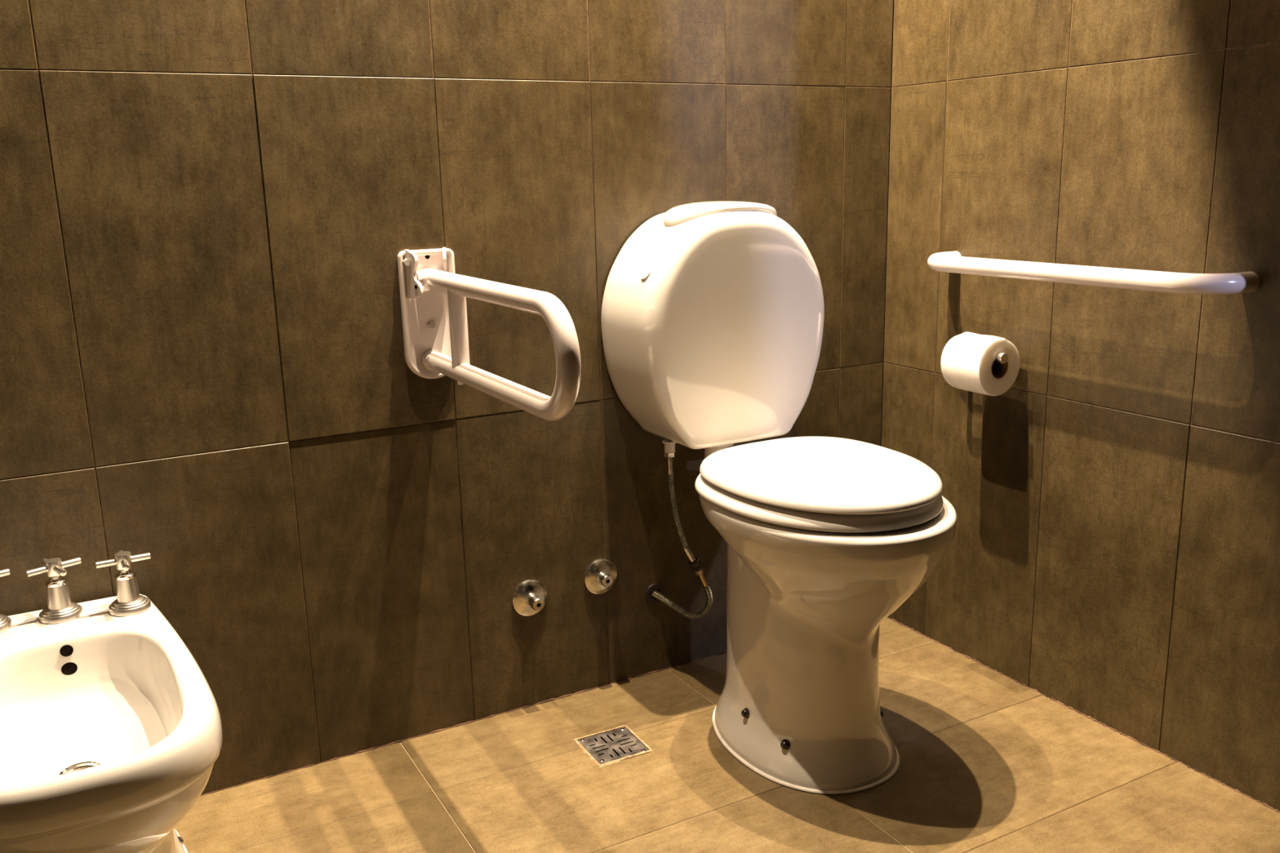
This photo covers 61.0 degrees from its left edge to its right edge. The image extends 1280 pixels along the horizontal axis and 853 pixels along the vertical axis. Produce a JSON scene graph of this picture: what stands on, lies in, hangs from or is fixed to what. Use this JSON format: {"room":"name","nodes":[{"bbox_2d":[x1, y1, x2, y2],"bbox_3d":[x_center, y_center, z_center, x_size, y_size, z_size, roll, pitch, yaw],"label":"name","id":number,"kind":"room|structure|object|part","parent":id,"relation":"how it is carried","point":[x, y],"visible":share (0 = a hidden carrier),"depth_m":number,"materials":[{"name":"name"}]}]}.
{"room":"accessible bathroom","nodes":[
{"label":"accessible bathroom","id":0,"kind":"room"},
{"bbox_2d":[0,0,893,795],"bbox_3d":[-0.824,-0.764,1.582,3.100,2.900,0.032,-8,15,-28],"label":"wall","id":1,"kind":"structure","parent":0,"point":[208,208],"depth_m":1.92,"materials":[{"name":"brown tile"}]},
{"bbox_2d":[200,651,726,796],"bbox_3d":[-0.779,0.649,1.901,3.089,0.007,0.007,-8,15,-28],"label":"trim","id":2,"kind":"structure","parent":1,"relation":"attached to","point":[719,654],"depth_m":2.14,"materials":[{"name":"brown tile"}]},
{"bbox_2d":[397,247,581,421],"bbox_3d":[-0.232,-0.145,1.688,0.101,0.233,0.599,-8,15,-28],"label":"grab bar","id":3,"kind":"object","parent":1,"relation":"attached to","point":[433,296],"visible":1,"depth_m":1.79,"materials":[{"name":"white paint"}]},
{"bbox_3d":[-0.374,-0.199,1.939,0.101,0.231,0.012,-8,15,-28],"label":"mounting plate","id":4,"kind":"part","parent":3,"relation":"part of","materials":[{"name":"white paint"}]},
{"bbox_2d":[511,579,547,616],"bbox_3d":[-0.208,0.343,2.134,0.075,0.075,0.046,-8,15,-28],"label":"valve","id":5,"kind":"object","parent":1,"relation":"attached to","point":[529,598],"visible":1,"depth_m":2.14,"materials":[{"name":"silver metal"}]},
{"bbox_3d":[-0.206,0.344,2.130,0.028,0.028,0.038,-8,15,-28],"label":"spout","id":6,"kind":"part","parent":5,"relation":"part of","materials":[{"name":"silver metal"}]},
{"bbox_2d":[584,559,617,594],"bbox_3d":[-0.073,0.310,2.210,0.075,0.075,0.034,-8,15,-28],"label":"valve","id":7,"kind":"object","parent":1,"relation":"attached to","point":[601,575],"visible":1,"depth_m":2.21,"materials":[{"name":"silver metal"}]},
{"bbox_3d":[-0.071,0.310,2.207,0.028,0.028,0.026,-8,15,-28],"label":"spout","id":8,"kind":"part","parent":7,"relation":"part of","materials":[{"name":"silver metal"}]},
{"bbox_2d":[174,617,1279,852],"bbox_3d":[-0.078,0.937,0.666,3.100,0.030,2.900,-8,15,-28],"label":"floor","id":9,"kind":"structure","parent":0,"point":[989,762],"depth_m":1.89,"materials":[{"name":"beige tile"}]},
{"bbox_2d":[0,550,222,852],"bbox_3d":[-0.773,0.489,1.506,0.343,0.492,0.591,-8,15,-28],"label":"bidet","id":10,"kind":"object","parent":9,"relation":"on","point":[111,735],"visible":1,"depth_m":1.53,"materials":[{"name":"white ceramic"}]},
{"bbox_3d":[-0.981,0.230,1.618,0.061,0.030,0.061,-2,13,-1],"label":"cross handle","id":11,"kind":"part","parent":10,"relation":"part of","materials":[{"name":"silver metal"}]},
{"bbox_3d":[-0.894,0.218,1.660,0.061,0.030,0.061,-2,13,-2],"label":"cross handle","id":12,"kind":"part","parent":10,"relation":"part of","materials":[{"name":"silver metal"}]},
{"bbox_2d":[58,761,101,775],"bbox_3d":[-0.761,0.474,1.478,0.055,0.009,0.055,-8,15,-28],"label":"outlet","id":13,"kind":"object","parent":10,"relation":"attached to","point":[64,767],"depth_m":1.50,"materials":[{"name":"silver metal"}]},
{"bbox_3d":[-0.799,0.211,1.682,0.061,0.030,0.061,2,14,15],"label":"cross handle","id":14,"kind":"part","parent":10,"relation":"part of","materials":[{"name":"silver metal"}]},
{"bbox_2d":[573,724,653,768],"bbox_3d":[-0.051,0.599,2.040,0.116,0.004,0.117,-8,15,-28],"label":"floor drain","id":15,"kind":"object","parent":9,"relation":"on","point":[608,747],"visible":1,"depth_m":2.04,"materials":[{"name":"metal"}]},
{"bbox_2d":[600,200,956,794],"bbox_3d":[0.273,0.098,1.978,0.411,0.990,0.681,-8,15,-28],"label":"toilet","id":16,"kind":"object","parent":9,"relation":"on","point":[713,313],"visible":1,"depth_m":1.94,"materials":[{"name":"white ceramic"}]},
{"bbox_2d":[644,451,713,619],"bbox_3d":[0.078,0.216,2.233,0.111,0.374,0.120,-8,15,-28],"label":"supply hose","id":17,"kind":"object","parent":16,"relation":"attached to","point":[655,592],"visible":1,"depth_m":2.22,"materials":[{"name":"silver metal"}]},
{"bbox_3d":[0.150,-0.198,2.122,0.408,0.441,0.203,-8,15,-28],"label":"tank","id":18,"kind":"part","parent":16,"relation":"part of","materials":[{"name":"white ceramic"}]},
{"bbox_3d":[0.154,-0.406,2.070,0.238,0.046,0.144,-8,15,-28],"label":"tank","id":19,"kind":"part","parent":16,"relation":"part of","materials":[{"name":"white ceramic"}]},
{"bbox_3d":[0.316,0.105,1.889,0.383,0.026,0.444,-8,15,-28],"label":"seat","id":20,"kind":"part","parent":16,"relation":"part of","materials":[{"name":"white plastic"}]},
{"bbox_3d":[0.318,0.074,1.877,0.369,0.035,0.434,-8,15,-28],"label":"seat lid","id":21,"kind":"part","parent":16,"relation":"part of","materials":[{"name":"white plastic"}]},
{"bbox_3d":[0.326,0.357,1.962,0.399,0.490,0.503,-8,15,-28],"label":"bowl","id":22,"kind":"part","parent":16,"relation":"part of","materials":[{"name":"white ceramic"}]},
{"bbox_2d":[881,0,1279,811],"bbox_3d":[1.255,-0.693,1.066,0.031,2.900,2.900,-8,15,-28],"label":"wall","id":23,"kind":"structure","parent":0,"point":[1113,554],"depth_m":1.97,"materials":[{"name":"brown tile"}]},
{"bbox_2d":[994,351,1008,364],"bbox_3d":[0.680,-0.146,2.168,0.084,0.050,0.179,-8,15,-28],"label":"paper holder","id":24,"kind":"object","parent":23,"relation":"attached to","point":[1002,357],"visible":0.23,"depth_m":2.08,"materials":[{"name":"silver metal"}]},
{"bbox_2d":[940,331,1019,395],"bbox_3d":[0.666,-0.125,2.138,0.112,0.115,0.109,-8,15,-28],"label":"toilet paper roll","id":25,"kind":"object","parent":24,"relation":"on","point":[967,363],"visible":1,"depth_m":2.10,"materials":[{"name":"paper"}]},
{"bbox_2d":[886,617,1279,813],"bbox_3d":[0.813,0.541,2.200,0.007,0.007,0.997,-8,15,-28],"label":"trim","id":26,"kind":"structure","parent":23,"relation":"attached to","point":[892,620],"depth_m":2.09,"materials":[{"name":"brown tile"}]},
{"bbox_2d":[927,251,1259,294],"bbox_3d":[0.760,-0.280,1.956,0.112,0.033,0.663,-8,15,-28],"label":"grab bar","id":27,"kind":"object","parent":23,"relation":"attached to","point":[1188,283],"visible":1,"depth_m":1.82,"materials":[{"name":"white paint"}]}
]}

